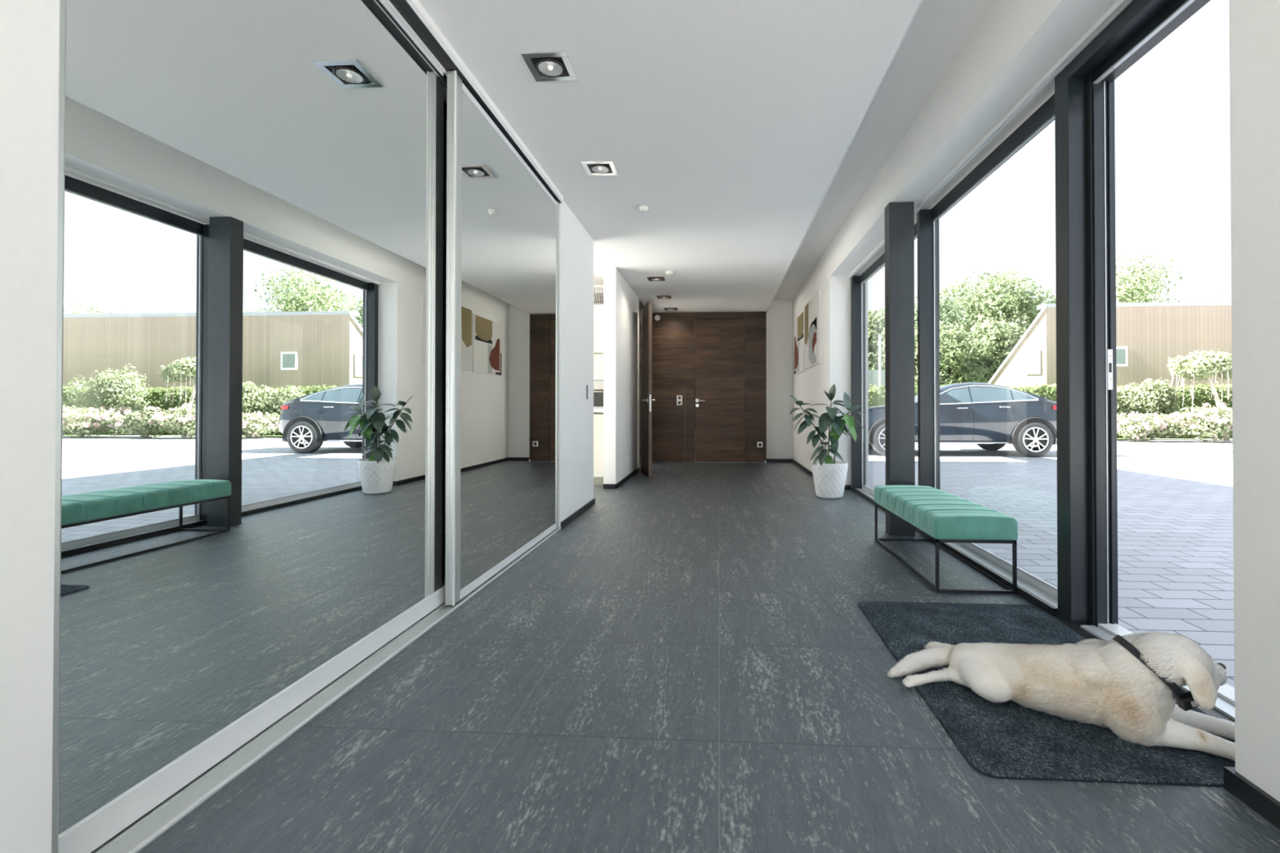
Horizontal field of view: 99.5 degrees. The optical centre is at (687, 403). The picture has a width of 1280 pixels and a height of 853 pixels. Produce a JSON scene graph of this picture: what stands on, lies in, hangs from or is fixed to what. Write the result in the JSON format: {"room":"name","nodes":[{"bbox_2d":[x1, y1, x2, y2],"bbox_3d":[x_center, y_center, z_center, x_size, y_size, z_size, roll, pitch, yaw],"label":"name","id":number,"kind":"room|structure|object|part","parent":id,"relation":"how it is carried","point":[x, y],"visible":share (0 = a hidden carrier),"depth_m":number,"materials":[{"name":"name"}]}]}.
{"room":"lobby","nodes":[
{"label":"lobby","id":0,"kind":"room"},
{"bbox_2d":[0,0,59,852],"bbox_3d":[-1.598,-0.345,-0.611,0.780,2.500,3.188,0,0,3],"label":"wall","id":1,"kind":"structure","parent":0,"point":[29,29],"depth_m":0.92,"materials":[{"name":"paint"}]},
{"bbox_2d":[379,0,562,203],"bbox_3d":[-1.119,-1.514,2.542,0.172,0.041,3.080,0,0,3],"label":"door track","id":2,"kind":"object","parent":1,"relation":"attached to","point":[405,13],"visible":0.53,"depth_m":2.35,"materials":[{"name":"silver metal"}]},
{"bbox_2d":[409,0,563,201],"bbox_3d":[-1.107,-1.552,2.526,0.158,0.034,3.112,0,0,3],"label":"trim","id":3,"kind":"structure","parent":1,"relation":"attached to","point":[418,6],"depth_m":2.62,"materials":[{"name":"paint"}]},
{"bbox_2d":[557,200,639,528],"bbox_3d":[-1.212,-0.290,5.983,0.785,2.500,3.800,0,0,3],"label":"wall","id":4,"kind":"structure","parent":0,"point":[575,333],"depth_m":4.91,"materials":[{"name":"paint"}]},
{"bbox_2d":[586,385,587,399],"bbox_3d":[-0.906,-0.100,4.870,0.004,0.130,0.035,0,0,3],"label":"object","id":5,"kind":"object","parent":4,"relation":"attached to","point":[586,385],"visible":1,"depth_m":4.86,"materials":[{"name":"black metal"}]},
{"bbox_2d":[560,466,639,528],"bbox_3d":[-1.204,0.935,5.975,0.799,0.050,3.795,0,0,3],"label":"baseboard","id":6,"kind":"structure","parent":4,"relation":"attached to","point":[569,519],"depth_m":4.92,"materials":[{"name":"black"}]},
{"bbox_2d":[639,300,644,466],"bbox_3d":[-0.759,-0.265,8.426,0.165,2.490,1.130,0,0,3],"label":"door frame","id":7,"kind":"structure","parent":4,"relation":"in","point":[641,305],"depth_m":7.93,"materials":[{"name":"brown wood"}]},
{"bbox_2d":[639,301,655,477],"bbox_3d":[-0.572,-0.184,7.384,0.165,2.290,0.755,0,0,-14],"label":"open door","id":8,"kind":"structure","parent":4,"relation":"in","point":[646,326],"depth_m":7.22,"materials":[{"name":"brown wood"}]},
{"bbox_2d":[593,284,603,304],"bbox_3d":[-2.542,-0.281,7.138,3.295,2.500,0.150,0,0,3],"label":"wall","id":9,"kind":"structure","parent":0,"point":[597,286],"depth_m":6.99,"materials":[{"name":"paint"}]},
{"bbox_2d":[417,0,995,312],"bbox_3d":[-1.465,-1.759,3.756,5.840,0.400,11.900,0,0,3],"label":"ceiling","id":10,"kind":"structure","parent":0,"point":[749,133],"depth_m":2.93,"materials":[{"name":"paint"}]},
{"bbox_2d":[520,50,577,81],"bbox_3d":[-0.638,-1.561,2.511,0.206,0.016,0.206,0,0,3],"label":"recessed light","id":11,"kind":"object","parent":10,"relation":"in","point":[553,65],"visible":1,"depth_m":2.50,"materials":[{"name":"silver metal"}]},
{"bbox_2d":[581,160,618,175],"bbox_3d":[-0.579,-1.552,3.576,0.206,0.016,0.206,0,0,3],"label":"recessed light","id":12,"kind":"object","parent":10,"relation":"in","point":[605,167],"visible":1,"depth_m":3.56,"materials":[{"name":"white metal"}]},
{"bbox_2d":[639,205,648,212],"bbox_3d":[-0.349,-1.536,4.284,0.074,0.036,0.074,0,0,3],"label":"smoke detector","id":13,"kind":"object","parent":10,"relation":"attached to","point":[642,208],"visible":1,"depth_m":4.26,"materials":[{"name":"white plastic"}]},
{"bbox_2d":[646,275,665,280],"bbox_3d":[-0.386,-1.527,6.632,0.206,0.016,0.206,0,0,3],"label":"recessed light","id":14,"kind":"object","parent":10,"relation":"in","point":[653,277],"visible":1,"depth_m":6.60,"materials":[{"name":"white metal"}]},
{"bbox_2d":[656,294,671,298],"bbox_3d":[-0.337,-1.518,7.726,0.206,0.016,0.206,0,0,3],"label":"recessed light","id":15,"kind":"object","parent":10,"relation":"in","point":[668,296],"visible":1,"depth_m":7.71,"materials":[{"name":"white metal"}]},
{"bbox_2d":[665,271,673,275],"bbox_3d":[-0.212,-1.519,6.316,0.100,0.036,0.100,0,0,3],"label":"smoke detector","id":16,"kind":"object","parent":10,"relation":"attached to","point":[668,273],"visible":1,"depth_m":6.28,"materials":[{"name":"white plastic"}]},
{"bbox_2d":[663,307,677,310],"bbox_3d":[-0.272,-1.510,8.663,0.206,0.016,0.206,0,0,3],"label":"recessed light","id":17,"kind":"object","parent":10,"relation":"in","point":[665,308],"visible":1,"depth_m":8.65,"materials":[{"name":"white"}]},
{"bbox_2d":[138,462,1279,852],"bbox_3d":[-1.283,1.001,3.723,6.205,0.120,11.900,0,0,3],"label":"floor","id":18,"kind":"structure","parent":0,"point":[691,663],"depth_m":1.56,"materials":[{"name":"stone"}]},
{"bbox_2d":[91,527,560,852],"bbox_3d":[-1.120,0.924,2.509,0.161,0.013,3.105,0,0,3],"label":"door track","id":19,"kind":"object","parent":18,"relation":"on","point":[143,832],"visible":0.44,"depth_m":1.45,"materials":[{"name":"metal"}]},
{"bbox_2d":[51,0,447,852],"bbox_3d":[-1.161,-0.300,1.800,0.052,2.422,1.666,0,0,3],"label":"mirror door","id":20,"kind":"structure","parent":19,"relation":"on","point":[250,491],"depth_m":1.41,"materials":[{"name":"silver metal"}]},
{"bbox_3d":[-1.172,0.875,1.820,0.028,0.072,1.608,0,0,3],"label":"rail","id":21,"kind":"part","parent":20,"relation":"part of","materials":[{"name":"white metal"}]},
{"bbox_3d":[-1.172,-1.505,1.840,0.028,0.011,1.608,0,0,3],"label":"rail","id":22,"kind":"part","parent":20,"relation":"part of","materials":[{"name":"black"}]},
{"bbox_2d":[444,70,559,606],"bbox_3d":[-1.034,-0.295,3.259,0.042,2.440,1.608,0,0,3],"label":"mirror door","id":23,"kind":"structure","parent":19,"relation":"on","point":[502,328],"depth_m":2.91,"materials":[{"name":"silver metal"}]},
{"bbox_3d":[-1.062,-0.301,2.463,0.005,2.440,0.012,0,0,3],"label":"edge trim","id":24,"kind":"part","parent":23,"relation":"part of","materials":[{"name":"white metal"}]},
{"bbox_3d":[-1.030,0.903,3.262,0.028,0.041,1.483,0,0,3],"label":"rail","id":25,"kind":"part","parent":23,"relation":"part of","materials":[{"name":"white metal"}]},
{"bbox_3d":[-1.030,-1.488,3.281,0.028,0.030,1.483,0,0,3],"label":"rail","id":26,"kind":"part","parent":23,"relation":"part of","materials":[{"name":"white metal"}]},
{"bbox_2d":[593,304,603,485],"bbox_3d":[-1.573,-0.095,6.655,1.285,2.120,0.658,0,0,3],"label":"tall cabinet","id":27,"kind":"object","parent":18,"relation":"on","point":[597,308],"visible":0.02,"depth_m":6.30,"materials":[{"name":"grey paint"}]},
{"bbox_2d":[593,380,603,408],"bbox_3d":[-1.243,-0.101,6.597,0.590,0.328,0.556,0,0,3],"label":"oven","id":28,"kind":"object","parent":27,"relation":"in","point":[597,384],"visible":0.05,"depth_m":6.33,"materials":[{"name":"grey metal"}]},
{"bbox_3d":[-1.255,-0.045,6.345,0.575,0.165,0.018,0,0,3],"label":"door","id":29,"kind":"part","parent":28,"relation":"part of","materials":[{"name":"grey glass"}]},
{"bbox_2d":[593,287,603,304],"bbox_3d":[-1.122,-1.264,6.537,0.362,0.211,0.362,0,0,3],"label":"wire basket","id":30,"kind":"object","parent":27,"relation":"on","point":[600,295],"visible":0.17,"depth_m":6.40,"materials":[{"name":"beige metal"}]},
{"bbox_3d":[-1.594,-0.875,6.350,1.280,0.565,0.022,0,0,3],"label":"door","id":31,"kind":"part","parent":27,"relation":"part of","materials":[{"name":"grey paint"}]},
{"bbox_3d":[-1.594,-0.422,6.346,1.280,0.300,0.022,0,0,3],"label":"door","id":32,"kind":"part","parent":27,"relation":"part of","materials":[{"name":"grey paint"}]},
{"bbox_2d":[593,408,603,412],"bbox_3d":[-1.573,0.085,6.653,1.285,0.040,0.658,0,0,3],"label":"shelf","id":33,"kind":"object","parent":27,"relation":"attached to","point":[594,410],"depth_m":6.29,"materials":[{"name":"white plastic"}]},
{"bbox_3d":[-1.594,0.495,6.339,1.280,0.725,0.022,0,0,3],"label":"door","id":34,"kind":"part","parent":27,"relation":"part of","materials":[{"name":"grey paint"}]},
{"bbox_2d":[789,384,865,498],"bbox_3d":[1.426,0.378,5.521,0.758,1.155,0.379,0,0,11],"label":"potted plant","id":35,"kind":"object","parent":18,"relation":"on","point":[829,475],"visible":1,"depth_m":5.44,"materials":[{"name":"green plant"}]},
{"bbox_3d":[1.286,0.335,5.536,0.283,0.625,0.040,0,0,0],"label":"stem","id":36,"kind":"part","parent":35,"relation":"part of","materials":[{"name":"green plant"}]},
{"bbox_3d":[1.449,0.778,5.519,0.369,0.356,0.369,0,0,3],"label":"pot","id":37,"kind":"part","parent":35,"relation":"part of","materials":[{"name":"white ceramic"}]},
{"bbox_3d":[1.457,0.316,5.540,0.049,0.661,0.029,0,-1,32],"label":"stem","id":38,"kind":"part","parent":35,"relation":"part of","materials":[{"name":"green plant"}]},
{"bbox_2d":[884,201,915,536],"bbox_3d":[1.535,-0.249,3.912,0.182,2.384,0.123,0,0,3],"label":"column","id":39,"kind":"structure","parent":18,"relation":"on","point":[900,382],"depth_m":3.86,"materials":[{"name":"metal"}]},
{"bbox_3d":[1.535,0.940,3.902,0.182,0.006,0.123,0,0,3],"label":"plate","id":40,"kind":"part","parent":39,"relation":"part of","materials":[{"name":"black metal"}]},
{"bbox_2d":[916,208,940,489],"bbox_3d":[1.776,-0.242,3.981,0.142,2.370,0.050,0,0,3],"label":"window post","id":41,"kind":"object","parent":18,"relation":"on","point":[925,224],"visible":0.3,"depth_m":3.96,"materials":[{"name":"black metal"}]},
{"bbox_2d":[873,484,1017,594],"bbox_3d":[1.448,0.745,3.178,0.400,0.384,1.079,0,0,3],"label":"bench","id":42,"kind":"object","parent":18,"relation":"on","point":[940,516],"visible":1,"depth_m":2.75,"materials":[{"name":"green fabric"}]},
{"bbox_3d":[1.293,0.818,3.707,0.014,0.246,0.014,0,0,3],"label":"leg","id":43,"kind":"part","parent":42,"relation":"part of","materials":[{"name":"black metal"}]},
{"bbox_3d":[1.478,0.934,3.696,0.356,0.014,0.014,0,0,3],"label":"floor rail","id":44,"kind":"part","parent":42,"relation":"part of","materials":[{"name":"black metal"}]},
{"bbox_3d":[1.263,0.929,3.187,0.014,0.014,1.027,0,0,3],"label":"floor rail","id":45,"kind":"part","parent":42,"relation":"part of","materials":[{"name":"black metal"}]},
{"bbox_3d":[1.233,0.809,2.668,0.014,0.246,0.014,0,0,3],"label":"leg","id":46,"kind":"part","parent":42,"relation":"part of","materials":[{"name":"black metal"}]},
{"bbox_2d":[873,484,1017,540],"bbox_3d":[1.448,0.614,3.179,0.400,0.122,1.079,0,0,3],"label":"cushion","id":47,"kind":"object","parent":42,"relation":"on","point":[937,514],"depth_m":2.81,"materials":[{"name":"green fabric"}]},
{"bbox_3d":[1.448,0.682,3.178,0.384,0.016,1.055,0,0,3],"label":"seat frame","id":48,"kind":"part","parent":42,"relation":"part of","materials":[{"name":"green fabric"}]},
{"bbox_3d":[1.632,0.929,3.165,0.014,0.014,1.027,0,0,3],"label":"floor rail","id":49,"kind":"part","parent":42,"relation":"part of","materials":[{"name":"black metal"}]},
{"bbox_3d":[1.417,0.925,2.656,0.356,0.014,0.014,0,0,3],"label":"floor rail","id":50,"kind":"part","parent":42,"relation":"part of","materials":[{"name":"black metal"}]},
{"bbox_3d":[1.602,0.809,2.647,0.014,0.246,0.014,0,0,3],"label":"leg","id":51,"kind":"part","parent":42,"relation":"part of","materials":[{"name":"black metal"}]},
{"bbox_2d":[857,601,1235,786],"bbox_3d":[1.151,0.923,1.907,0.805,0.006,1.205,0,0,3],"label":"doormat","id":52,"kind":"object","parent":18,"relation":"on","point":[1009,740],"visible":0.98,"depth_m":1.53,"materials":[{"name":"grey fabric"}]},
{"bbox_2d":[886,631,1235,761],"bbox_3d":[1.095,0.773,1.623,0.905,0.288,0.355,0,-1,42],"label":"dog","id":53,"kind":"object","parent":52,"relation":"on","point":[1129,686],"visible":1,"depth_m":1.50},
{"bbox_3d":[1.325,0.785,1.413,0.020,0.022,0.003,0,0,3],"label":"collar plate","id":54,"kind":"part","parent":53,"relation":"part of","materials":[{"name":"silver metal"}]},
{"bbox_2d":[1054,65,1118,626],"bbox_3d":[1.691,-0.256,2.291,0.170,2.370,0.132,0,0,3],"label":"window post","id":55,"kind":"object","parent":18,"relation":"on","point":[1087,590],"visible":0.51,"depth_m":2.26,"materials":[{"name":"black metal"}]},
{"bbox_3d":[1.645,-0.256,2.315,0.075,2.370,0.090,0,0,3],"label":"post","id":56,"kind":"part","parent":55,"relation":"part of","materials":[{"name":"black metal"}]},
{"bbox_3d":[1.739,-0.139,2.224,0.019,0.165,0.003,0,0,3],"label":"strike plate","id":57,"kind":"part","parent":55,"relation":"part of","materials":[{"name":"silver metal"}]},
{"bbox_2d":[675,311,749,462],"bbox_3d":[-1.369,-0.262,9.388,5.375,2.500,0.620,0,0,3],"label":"wall","id":58,"kind":"structure","parent":0,"point":[709,312],"depth_m":8.95,"materials":[{"name":"paint"}]},
{"bbox_2d":[652,312,694,462],"bbox_3d":[-0.265,-0.266,8.988,0.761,2.478,0.050,0,0,3],"label":"door","id":59,"kind":"structure","parent":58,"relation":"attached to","point":[673,334],"depth_m":8.96,"materials":[{"name":"brown wood"}]},
{"bbox_2d":[654,315,660,320],"bbox_3d":[-0.500,-1.416,8.961,0.090,0.090,0.050,0,0,3],"label":"wall sensor","id":60,"kind":"object","parent":59,"relation":"attached to","point":[657,317],"visible":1,"depth_m":8.94,"materials":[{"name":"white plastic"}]},
{"bbox_2d":[676,395,682,404],"bbox_3d":[-0.136,-0.051,8.947,0.088,0.160,0.014,0,0,3],"label":"light switch","id":61,"kind":"object","parent":59,"relation":"attached to","point":[679,397],"visible":1,"depth_m":8.94,"materials":[{"name":"white plastic"}]},
{"bbox_2d":[694,319,744,462],"bbox_3d":[0.529,-0.212,8.908,0.820,2.363,0.106,0,0,3],"label":"door","id":62,"kind":"structure","parent":58,"relation":"in","point":[719,344],"depth_m":8.92,"materials":[{"name":"brown wood"}]},
{"bbox_2d":[694,311,744,319],"bbox_3d":[0.531,-1.453,8.952,0.826,0.105,0.050,0,0,3],"label":"wall panel","id":63,"kind":"object","parent":58,"relation":"attached to","point":[720,315],"visible":1,"depth_m":8.93,"materials":[{"name":"brown wood"}]},
{"bbox_2d":[745,311,766,462],"bbox_3d":[1.120,-0.267,8.907,0.346,2.478,0.050,0,0,3],"label":"wall panel","id":64,"kind":"object","parent":58,"relation":"attached to","point":[755,322],"visible":1,"depth_m":8.88,"materials":[{"name":"brown wood"}]},
{"bbox_2d":[757,442,762,447],"bbox_3d":[1.187,0.679,8.864,0.087,0.086,0.014,0,0,3],"label":"power socket","id":65,"kind":"object","parent":64,"relation":"attached to","point":[759,444],"visible":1,"depth_m":8.86,"materials":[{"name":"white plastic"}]},
{"bbox_2d":[766,299,792,458],"bbox_3d":[1.553,-0.380,9.329,0.465,2.735,0.400,0,0,3],"label":"wall","id":66,"kind":"structure","parent":0,"point":[780,313],"depth_m":9.13,"materials":[{"name":"paint"}]},
{"bbox_2d":[792,0,1279,802],"bbox_3d":[1.650,-0.510,3.564,0.440,2.900,11.900,0,0,3],"label":"wall","id":67,"kind":"structure","parent":0,"point":[1017,42],"depth_m":1.28,"materials":[{"name":"paint"}]},
{"bbox_2d":[794,310,805,375],"bbox_3d":[1.706,-0.896,8.242,0.031,0.870,1.040,0,0,3],"label":"painting","id":68,"kind":"object","parent":67,"relation":"attached to","point":[799,323],"visible":0.94,"depth_m":8.14,"materials":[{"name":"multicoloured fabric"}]},
{"bbox_2d":[804,288,821,368],"bbox_3d":[1.639,-0.933,7.105,0.030,0.895,1.100,0,0,3],"label":"painting","id":69,"kind":"object","parent":67,"relation":"attached to","point":[813,308],"visible":1,"depth_m":6.94,"materials":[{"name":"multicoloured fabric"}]},
{"bbox_2d":[850,275,866,488],"bbox_3d":[1.893,-0.225,5.997,0.142,2.370,0.070,0,0,3],"label":"window post","id":70,"kind":"object","parent":67,"relation":"attached to","point":[855,285],"visible":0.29,"depth_m":5.97,"materials":[{"name":"black metal"}]},
{"bbox_2d":[851,222,917,530],"bbox_3d":[1.820,-0.234,4.985,0.146,2.370,1.960,0,0,3],"label":"window","id":71,"kind":"structure","parent":67,"relation":"in","point":[865,492],"depth_m":5.62,"materials":[{"name":"black metal"}]},
{"bbox_3d":[1.816,0.940,4.975,0.094,0.022,1.960,0,0,3],"label":"sill","id":72,"kind":"part","parent":71,"relation":"part of","materials":[{"name":"silver metal"}]},
{"bbox_3d":[1.878,0.924,4.972,0.030,0.055,1.960,0,0,3],"label":"rail","id":73,"kind":"part","parent":71,"relation":"part of","materials":[{"name":"white metal"}]},
{"bbox_3d":[1.870,-1.376,4.991,0.045,0.085,1.960,0,0,3],"label":"head frame","id":74,"kind":"part","parent":71,"relation":"part of","materials":[{"name":"black metal"}]},
{"bbox_2d":[918,93,1057,617],"bbox_3d":[1.714,-0.249,3.158,0.146,2.370,1.600,0,0,3],"label":"window","id":75,"kind":"structure","parent":67,"relation":"in","point":[1039,593],"depth_m":2.96,"materials":[{"name":"black metal"}]},
{"bbox_3d":[1.764,-1.391,3.164,0.045,0.085,1.600,0,0,3],"label":"head frame","id":76,"kind":"part","parent":75,"relation":"part of","materials":[{"name":"black metal"}]},
{"bbox_3d":[1.710,0.925,3.148,0.094,0.022,1.600,0,0,3],"label":"sill","id":77,"kind":"part","parent":75,"relation":"part of","materials":[{"name":"silver metal"}]},
{"bbox_3d":[1.771,0.909,3.145,0.030,0.055,1.600,0,0,3],"label":"rail","id":78,"kind":"part","parent":75,"relation":"part of","materials":[{"name":"white metal"}]},
{"bbox_2d":[848,0,1133,278],"bbox_3d":[1.670,-1.431,3.666,0.029,0.026,4.750,0,0,3],"label":"track","id":79,"kind":"object","parent":67,"relation":"attached to","point":[1119,6],"visible":1,"depth_m":2.53,"materials":[{"name":"white metal"}]},
{"bbox_2d":[766,458,1279,830],"bbox_3d":[1.476,0.913,3.372,0.559,0.050,11.508,0,0,1],"label":"baseboard","id":80,"kind":"structure","parent":67,"relation":"attached to","point":[1246,791],"depth_m":1.23,"materials":[{"name":"black"}]},
{"bbox_2d":[1063,0,1235,722],"bbox_3d":[1.641,-0.260,1.770,0.190,2.370,0.999,0,0,3],"label":"door","id":81,"kind":"structure","parent":67,"relation":"in","point":[1142,24],"depth_m":2.01,"materials":[{"name":"black metal"}]},
{"bbox_3d":[1.617,-1.410,1.811,0.080,0.070,0.940,0,0,3],"label":"head frame","id":82,"kind":"part","parent":81,"relation":"part of","materials":[{"name":"black metal"}]},
{"label":"outside","id":83,"kind":"structure","parent":0,"visible":0},
{"bbox_2d":[868,439,1234,687],"bbox_3d":[-0.381,0.876,-6.546,120.000,0.001,46.900,0,0,3],"label":"ground","id":84,"kind":"structure","parent":83,"point":[1175,508],"depth_m":4.56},
{"bbox_2d":[868,382,1056,457],"bbox_3d":[5.175,0.303,11.096,4.160,1.444,1.978,0,0,3],"label":"car","id":85,"kind":"object","parent":84,"relation":"on","point":[990,416],"visible":0.73,"depth_m":10.24,"materials":[{"name":"black paint"}]},
{"bbox_3d":[3.866,0.516,10.299,0.840,0.510,0.030,0,0,3],"label":"arch trim","id":86,"kind":"part","parent":85,"relation":"part of","materials":[{"name":"black plastic"}]},
{"bbox_3d":[5.197,0.753,10.279,1.780,0.022,0.031,0,0,4],"label":"sill trim","id":87,"kind":"part","parent":85,"relation":"part of","materials":[{"name":"silver metal"}]},
{"bbox_3d":[5.624,-0.162,10.354,2.052,0.386,0.203,0,0,3],"label":"window trim","id":88,"kind":"part","parent":85,"relation":"part of","materials":[{"name":"silver metal"}]},
{"bbox_3d":[6.521,0.515,10.138,0.840,0.510,0.030,0,0,3],"label":"arch trim","id":89,"kind":"part","parent":85,"relation":"part of","materials":[{"name":"black rubber"}]},
{"bbox_2d":[1116,390,1124,414],"bbox_3d":[11.928,0.215,15.939,1.874,1.655,0.980,0,0,1],"label":"shrub","id":90,"kind":"object","parent":84,"relation":"on","point":[1119,411],"visible":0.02,"depth_m":15.67,"materials":[{"name":"green plant"}]},
{"bbox_2d":[1116,377,1186,439],"bbox_3d":[13.346,0.145,15.723,1.986,1.792,0.948,0,0,3],"label":"shrub","id":91,"kind":"object","parent":84,"relation":"on","point":[1158,398],"visible":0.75,"depth_m":15.55,"materials":[{"name":"green plant"}]},
{"bbox_2d":[1116,411,1198,441],"bbox_3d":[12.675,0.622,14.866,2.562,0.822,1.195,0,0,5],"label":"shrub","id":92,"kind":"object","parent":84,"relation":"on","point":[1139,427],"visible":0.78,"depth_m":14.63,"materials":[{"name":"green plant"}]},
{"bbox_3d":[12.588,0.779,14.889,0.098,0.510,0.095,0,0,3],"label":"stem","id":93,"kind":"part","parent":92,"relation":"part of","materials":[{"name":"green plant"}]},
{"bbox_2d":[1166,349,1231,440],"bbox_3d":[14.555,-0.237,15.081,2.118,2.565,1.400,0,0,3],"label":"weeping tree","id":94,"kind":"object","parent":84,"relation":"on","point":[1199,367],"visible":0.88,"depth_m":14.90,"materials":[{"name":"green plant"}]},
{"bbox_3d":[14.555,-1.069,15.088,2.118,0.902,1.400,0,0,3],"label":"crown","id":95,"kind":"part","parent":94,"relation":"part of","materials":[{"name":"green plant"}]},
{"bbox_2d":[1171,402,1232,442],"bbox_3d":[14.204,0.506,14.553,2.323,1.050,1.413,0,0,3],"label":"shrub","id":96,"kind":"object","parent":84,"relation":"on","point":[1211,422],"visible":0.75,"depth_m":14.32,"materials":[{"name":"green plant"}]},
{"bbox_3d":[14.168,0.716,14.497,0.098,0.630,0.095,0,0,3],"label":"stem","id":97,"kind":"part","parent":96,"relation":"part of","materials":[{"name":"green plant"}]},
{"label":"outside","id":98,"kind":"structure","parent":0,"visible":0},
{"bbox_2d":[1116,437,1232,439],"bbox_3d":[18.957,1.491,67.451,150.000,0.001,103.100,0,0,3],"label":"ground","id":99,"kind":"structure","parent":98,"point":[1117,437],"depth_m":16.23,"materials":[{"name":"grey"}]},
{"bbox_2d":[868,369,884,388],"bbox_3d":[6.709,-0.087,21.447,2.700,2.350,1.800,0,0,3],"label":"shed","id":100,"kind":"object","parent":99,"relation":"on","point":[873,374],"visible":0.11,"depth_m":20.53,"materials":[{"name":"white"}]},
{"bbox_2d":[878,334,881,391],"bbox_3d":[7.065,-0.725,19.829,0.095,3.600,0.100,0,0,3],"label":"lamp post","id":101,"kind":"object","parent":99,"relation":"on","point":[879,335],"visible":0.66,"depth_m":19.80,"materials":[{"name":"grey metal"}]},
{"bbox_2d":[867,306,917,372],"bbox_3d":[9.099,-1.788,26.323,4.205,5.853,4.035,0,0,3],"label":"tree","id":102,"kind":"object","parent":99,"relation":"on","point":[876,327],"visible":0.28,"depth_m":25.76,"materials":[{"name":"green plant"}]},
{"bbox_2d":[881,322,989,386],"bbox_3d":[11.113,-1.224,24.664,4.237,4.704,4.459,0,-1,-41],"label":"tree","id":103,"kind":"object","parent":99,"relation":"on","point":[951,371],"visible":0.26,"depth_m":23.49,"materials":[{"name":"green plant"}]},
{"bbox_2d":[914,292,973,360],"bbox_3d":[12.834,-2.261,27.906,5.127,6.827,4.569,0,-1,-32],"label":"tree","id":104,"kind":"object","parent":99,"relation":"on","point":[942,308],"visible":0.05,"depth_m":27.14,"materials":[{"name":"green plant"}]},
{"bbox_2d":[958,318,1026,382],"bbox_3d":[14.415,-1.439,25.869,3.903,5.150,3.824,0,-1,19],"label":"tree","id":105,"kind":"object","parent":99,"relation":"on","point":[997,340],"visible":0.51,"depth_m":24.95,"materials":[{"name":"green plant"}]},
{"bbox_2d":[939,267,1055,337],"bbox_3d":[16.116,-2.994,29.395,6.786,8.320,6.331,0,-1,-24],"label":"tree","id":106,"kind":"object","parent":99,"relation":"on","point":[1018,310],"visible":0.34,"depth_m":28.11,"materials":[{"name":"green plant"}]},
{"bbox_2d":[958,268,1040,335],"bbox_3d":[18.625,-3.354,32.225,6.502,9.081,5.600,0,-1,25],"label":"tree","id":107,"kind":"object","parent":99,"relation":"on","point":[1017,272],"visible":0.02,"depth_m":31.37,"materials":[{"name":"green plant"}]},
{"bbox_2d":[868,381,1232,438],"bbox_3d":[18.256,0.195,16.707,31.621,1.832,1.502,0,0,3],"label":"hedge","id":108,"kind":"object","parent":99,"relation":"on","point":[1201,393],"visible":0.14,"depth_m":16.58,"materials":[{"name":"green plant"}]},
{"bbox_2d":[987,301,1231,391],"bbox_3d":[22.711,-1.248,19.434,24.916,4.640,1.512,0,0,3],"label":"building","id":109,"kind":"structure","parent":99,"relation":"on","point":[1148,334],"depth_m":19.11,"materials":[{"name":"beige wood"}]},
{"bbox_3d":[12.435,-1.498,19.466,0.320,0.740,0.024,0,-1,29],"label":"pane","id":110,"kind":"part","parent":109,"relation":"part of","materials":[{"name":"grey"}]},
{"bbox_3d":[15.254,-1.661,19.148,0.510,0.540,0.005,0,0,3],"label":"pane","id":111,"kind":"part","parent":109,"relation":"part of","materials":[{"name":"grey"}]},
{"bbox_2d":[1053,251,1182,302],"bbox_3d":[24.200,-3.564,30.271,6.938,9.473,7.171,0,0,3],"label":"tree","id":112,"kind":"object","parent":99,"relation":"on","point":[1133,290],"visible":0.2,"depth_m":28.37,"materials":[{"name":"green plant"}]},
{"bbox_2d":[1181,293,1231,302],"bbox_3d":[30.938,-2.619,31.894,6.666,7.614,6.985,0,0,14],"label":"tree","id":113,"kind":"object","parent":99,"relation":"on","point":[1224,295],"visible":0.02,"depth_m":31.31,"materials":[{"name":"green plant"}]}
]}

